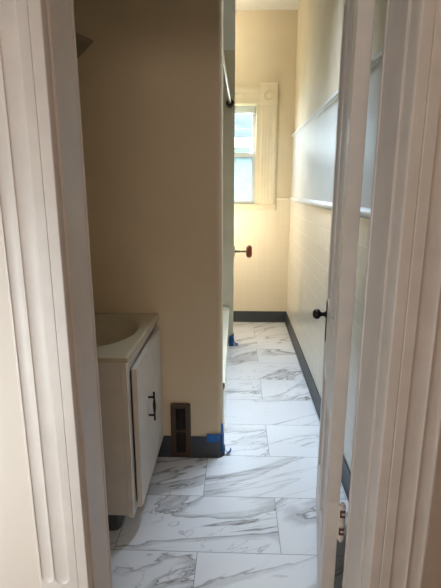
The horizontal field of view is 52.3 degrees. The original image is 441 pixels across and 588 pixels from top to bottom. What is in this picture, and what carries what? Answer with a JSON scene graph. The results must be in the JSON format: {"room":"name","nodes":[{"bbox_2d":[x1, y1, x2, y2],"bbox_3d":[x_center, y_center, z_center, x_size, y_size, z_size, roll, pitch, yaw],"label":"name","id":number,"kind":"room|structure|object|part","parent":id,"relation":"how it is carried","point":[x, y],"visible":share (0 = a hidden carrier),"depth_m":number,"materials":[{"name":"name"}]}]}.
{"room":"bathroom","nodes":[
{"label":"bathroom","id":0,"kind":"room"},
{"bbox_2d":[73,0,224,457],"bbox_3d":[-0.367,-0.561,1.974,0.780,2.785,0.128,0,13,2],"label":"wall","id":1,"kind":"structure","parent":0,"point":[150,76],"depth_m":1.94,"materials":[{"name":"beige paint"}]},
{"bbox_2d":[75,32,92,58],"bbox_3d":[-0.609,-0.909,1.630,0.312,0.005,0.425,0,13,2],"label":"corner shelf","id":2,"kind":"object","parent":1,"relation":"attached to","point":[82,42],"visible":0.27,"depth_m":1.62,"materials":[{"name":"brown wood"}]},
{"bbox_2d":[170,403,190,456],"bbox_3d":[-0.194,0.667,2.198,0.097,0.284,0.015,0,13,2],"label":"air vent","id":3,"kind":"object","parent":1,"relation":"in","point":[180,421],"visible":1,"depth_m":2.19,"materials":[{"name":"brown metal"}]},
{"bbox_2d":[207,433,219,441],"bbox_3d":[-0.034,0.706,2.203,0.068,0.047,0.006,-1,13,-3],"label":"tape","id":4,"kind":"object","parent":1,"relation":"attached to","point":[210,437],"visible":1,"depth_m":2.20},
{"bbox_2d":[221,423,224,451],"bbox_3d":[0.012,0.711,2.223,0.012,0.150,0.027,6,15,24],"label":"tape","id":5,"kind":"object","parent":1,"relation":"attached to","point":[222,428],"visible":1,"depth_m":2.23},
{"bbox_2d":[0,228,440,587],"bbox_3d":[-0.215,-0.315,0.933,3.000,2.785,0.175,0,13,2],"label":"wall","id":6,"kind":"structure","parent":0,"point":[19,568],"depth_m":1.03,"materials":[{"name":"paint"}]},
{"bbox_2d":[0,0,92,587],"bbox_3d":[-0.370,0.058,0.927,0.120,2.061,0.020,0,13,2],"label":"door frame","id":7,"kind":"structure","parent":6,"relation":"attached to","point":[31,210],"depth_m":0.91,"materials":[{"name":"white paint"}]},
{"bbox_2d":[46,0,112,587],"bbox_3d":[-0.316,0.036,1.022,0.028,2.060,0.179,0,13,2],"label":"trim","id":8,"kind":"structure","parent":6,"relation":"attached to","point":[60,13],"depth_m":0.98,"materials":[{"name":"white paint"}]},
{"bbox_2d":[312,0,374,587],"bbox_3d":[0.352,-0.052,1.399,0.141,2.031,0.653,3,14,14],"label":"door","id":9,"kind":"structure","parent":6,"relation":"in","point":[358,15],"depth_m":1.18,"materials":[{"name":"white paint"}]},
{"bbox_3d":[0.373,0.076,1.698,0.051,0.040,0.040,3,14,11],"label":"knob","id":10,"kind":"part","parent":9,"relation":"part of","materials":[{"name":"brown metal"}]},
{"bbox_3d":[0.394,0.491,1.661,0.039,0.448,0.178,3,14,11],"label":"panel","id":11,"kind":"part","parent":9,"relation":"part of","materials":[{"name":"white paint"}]},
{"bbox_3d":[0.344,0.550,1.413,0.039,0.448,0.178,3,14,11],"label":"panel","id":12,"kind":"part","parent":9,"relation":"part of","materials":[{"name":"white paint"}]},
{"bbox_3d":[0.394,-0.428,1.444,0.039,0.978,0.178,3,14,11],"label":"panel","id":13,"kind":"part","parent":9,"relation":"part of","materials":[{"name":"white paint"}]},
{"bbox_3d":[0.344,-0.370,1.196,0.039,0.978,0.178,3,14,11],"label":"panel","id":14,"kind":"part","parent":9,"relation":"part of","materials":[{"name":"white paint"}]},
{"bbox_2d":[342,0,411,587],"bbox_3d":[0.344,0.042,0.999,0.028,2.060,0.179,0,13,2],"label":"trim","id":15,"kind":"structure","parent":6,"relation":"attached to","point":[398,12],"depth_m":0.95,"materials":[{"name":"white paint"}]},
{"bbox_2d":[361,0,440,587],"bbox_3d":[0.391,0.068,0.887,0.120,2.061,0.048,0,13,2],"label":"door frame","id":16,"kind":"structure","parent":6,"relation":"attached to","point":[407,431],"depth_m":0.88,"materials":[{"name":"white paint"}]},
{"bbox_2d":[109,322,348,587],"bbox_3d":[-0.064,0.673,2.940,1.578,0.060,3.515,0,13,2],"label":"floor","id":17,"kind":"structure","parent":0,"point":[245,517],"depth_m":1.93,"materials":[{"name":"tile"}]},
{"bbox_2d":[98,324,162,530],"bbox_3d":[-0.513,0.519,1.900,0.507,0.717,0.547,0,13,2],"label":"vanity cabinet","id":18,"kind":"object","parent":17,"relation":"on","point":[130,392],"visible":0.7,"depth_m":1.67,"materials":[{"name":"white paint"}]},
{"bbox_2d":[94,312,158,362],"bbox_3d":[-0.530,0.206,1.823,0.473,0.116,0.557,0,13,2],"label":"sink","id":19,"kind":"object","parent":18,"relation":"in","point":[118,335],"visible":0.38,"depth_m":1.96,"materials":[{"name":"white ceramic"}]},
{"bbox_3d":[-0.326,0.476,1.883,0.020,0.625,0.547,0,13,2],"label":"frame","id":20,"kind":"part","parent":18,"relation":"part of","materials":[{"name":"white paint"}]},
{"bbox_3d":[-0.300,0.486,1.905,0.020,0.566,0.496,0,13,2],"label":"door","id":21,"kind":"part","parent":18,"relation":"part of","materials":[{"name":"white paint"}]},
{"bbox_3d":[-0.277,0.456,1.824,0.031,0.125,0.013,0,13,2],"label":"handle","id":22,"kind":"part","parent":18,"relation":"part of","materials":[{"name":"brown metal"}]},
{"bbox_2d":[223,307,228,432],"bbox_3d":[-0.338,0.440,3.042,0.773,0.345,1.486,0,13,2],"label":"bathtub","id":23,"kind":"object","parent":17,"relation":"on","point":[225,309],"visible":0.13,"depth_m":2.91,"materials":[{"name":"beige ceramic"}]},
{"bbox_2d":[223,0,235,335],"bbox_3d":[-0.295,-0.935,3.558,0.808,2.785,0.130,0,13,2],"label":"wall","id":24,"kind":"structure","parent":0,"point":[229,6],"depth_m":3.31,"materials":[{"name":"grey paint"}]},
{"bbox_2d":[223,110,232,304],"bbox_3d":[-0.303,-0.649,3.555,0.796,1.510,0.008,0,13,2],"label":"tub surround","id":25,"kind":"object","parent":24,"relation":"attached to","point":[227,114],"visible":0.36,"depth_m":3.52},
{"bbox_2d":[223,52,233,107],"bbox_3d":[0.039,-1.254,2.633,0.060,0.060,1.498,1,13,2],"label":"shower curtain rod","id":26,"kind":"object","parent":24,"relation":"attached to","point":[229,103],"visible":0.54,"depth_m":2.79,"materials":[{"name":"metal"}]},
{"bbox_3d":[0.031,-1.258,2.632,0.023,0.033,1.497,1,13,3],"label":"rod","id":27,"kind":"part","parent":26,"relation":"part of","materials":[{"name":"metal"}]},
{"bbox_2d":[229,333,233,345],"bbox_3d":[0.092,0.395,3.780,0.040,0.135,0.007,-1,13,-3],"label":"tape","id":28,"kind":"object","parent":24,"relation":"attached to","point":[231,338],"visible":0.93,"depth_m":3.78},
{"bbox_2d":[234,245,251,257],"bbox_3d":[0.184,-0.349,3.679,0.149,0.102,0.072,0,13,2],"label":"toilet roll holder","id":29,"kind":"object","parent":24,"relation":"attached to","point":[248,250],"visible":0.94,"depth_m":3.66,"materials":[{"name":"beige paint"}]},
{"bbox_3d":[0.234,-0.348,3.677,0.048,0.102,0.072,0,13,2],"label":"knob","id":30,"kind":"part","parent":29,"relation":"part of","materials":[{"name":"brown wood"}]},
{"bbox_2d":[235,10,297,209],"bbox_3d":[-0.004,-1.099,4.254,1.578,2.785,0.140,0,13,2],"label":"wall","id":31,"kind":"structure","parent":0,"point":[265,40],"depth_m":3.95,"materials":[{"name":"beige paint"}]},
{"bbox_2d":[234,81,278,209],"bbox_3d":[-0.026,-1.349,4.166,1.095,1.112,0.159,0,13,2],"label":"window","id":32,"kind":"structure","parent":31,"relation":"in","point":[254,172],"depth_m":4.13,"materials":[{"name":"beige paint"}]},
{"bbox_3d":[-0.030,-1.082,4.232,0.660,0.404,0.004,0,13,2],"label":"pane","id":33,"kind":"part","parent":32,"relation":"part of","materials":[{"name":"clear glass"}]},
{"bbox_3d":[-0.030,-1.086,4.233,0.712,0.462,0.030,0,13,2],"label":"sash","id":34,"kind":"part","parent":32,"relation":"part of","materials":[{"name":"glass"}]},
{"bbox_3d":[-0.028,-1.503,4.171,0.712,0.448,0.030,0,13,2],"label":"sash","id":35,"kind":"part","parent":32,"relation":"part of","materials":[{"name":"glass"}]},
{"bbox_3d":[-0.020,-1.291,4.197,0.766,0.915,0.124,0,13,2],"label":"frame","id":36,"kind":"part","parent":32,"relation":"part of","materials":[{"name":"beige paint"}]},
{"bbox_3d":[-0.023,-1.769,4.011,0.765,0.140,0.026,0,13,2],"label":"head casing","id":37,"kind":"part","parent":32,"relation":"part of","materials":[{"name":"beige paint"}]},
{"bbox_3d":[-0.034,-1.276,4.130,1.084,0.885,0.022,0,13,2],"label":"casing","id":38,"kind":"part","parent":32,"relation":"part of","materials":[{"name":"beige paint"}]},
{"bbox_2d":[233,311,285,321],"bbox_3d":[-0.013,0.222,4.477,1.326,0.110,0.014,0,13,2],"label":"baseboard","id":39,"kind":"structure","parent":31,"relation":"attached to","point":[238,316],"depth_m":4.46,"materials":[{"name":"grey wood"}]},
{"bbox_2d":[233,201,289,310],"bbox_3d":[-0.011,-0.304,4.365,1.328,1.185,0.010,0,13,2],"label":"trim","id":40,"kind":"structure","parent":31,"relation":"attached to","point":[260,280],"depth_m":4.34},
{"bbox_2d":[276,197,288,200],"bbox_3d":[0.583,-0.890,4.201,0.123,0.031,0.017,0,13,2],"label":"trim","id":41,"kind":"structure","parent":31,"relation":"attached to","point":[277,198],"depth_m":4.20,"materials":[{"name":"beige wood"}]},
{"bbox_2d":[236,0,300,10],"bbox_3d":[-0.199,-1.805,1.052,3.000,0.060,6.060,0,13,2],"label":"ceiling","id":42,"kind":"structure","parent":0,"point":[240,4],"depth_m":3.73,"materials":[{"name":"white paint"}]},
{"bbox_2d":[294,0,386,131],"bbox_3d":[0.664,-0.703,2.575,0.120,2.785,3.260,0,13,2],"label":"wall","id":43,"kind":"structure","parent":0,"point":[319,22],"depth_m":2.83,"materials":[{"name":"beige paint"}]},
{"bbox_2d":[285,312,350,502],"bbox_3d":[0.587,0.598,2.884,0.014,0.110,3.238,0,13,2],"label":"baseboard","id":44,"kind":"structure","parent":43,"relation":"attached to","point":[346,474],"depth_m":2.91,"materials":[{"name":"grey wood"}]},
{"bbox_2d":[286,201,369,471],"bbox_3d":[0.599,0.075,2.761,0.010,1.185,3.260,0,13,2],"label":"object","id":45,"kind":"structure","parent":43,"relation":"attached to","point":[309,226],"depth_m":2.78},
{"bbox_2d":[289,196,370,219],"bbox_3d":[0.594,-0.522,2.621,0.020,0.041,3.260,0,13,2],"label":"trim","id":46,"kind":"structure","parent":43,"relation":"attached to","point":[364,212],"depth_m":2.59,"materials":[{"name":"grey paint"}]},
{"bbox_2d":[291,59,381,208],"bbox_3d":[0.602,-0.794,2.556,0.003,0.530,3.260,0,13,2],"label":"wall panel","id":47,"kind":"structure","parent":43,"relation":"attached to","point":[313,154],"depth_m":2.57,"materials":[{"name":"grey paint"}]},
{"bbox_2d":[292,46,382,137],"bbox_3d":[0.596,-1.064,2.493,0.016,0.042,3.260,0,13,2],"label":"trim","id":48,"kind":"structure","parent":43,"relation":"attached to","point":[377,56],"depth_m":2.48,"materials":[{"name":"grey paint"}]},
{"label":"outside","id":49,"kind":"structure","parent":0,"visible":0},
{"bbox_3d":[0.530,-1.697,14.807,24.000,0.100,20.380,0,13,2],"label":"ground","id":50,"kind":"structure","parent":49,"visible":0},
{"bbox_2d":[235,114,252,152],"bbox_3d":[-0.086,-2.554,9.841,8.100,3.850,4.090,0,13,2],"label":"house","id":51,"kind":"structure","parent":50,"relation":"on","point":[243,122],"depth_m":8.08,"materials":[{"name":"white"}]}
]}

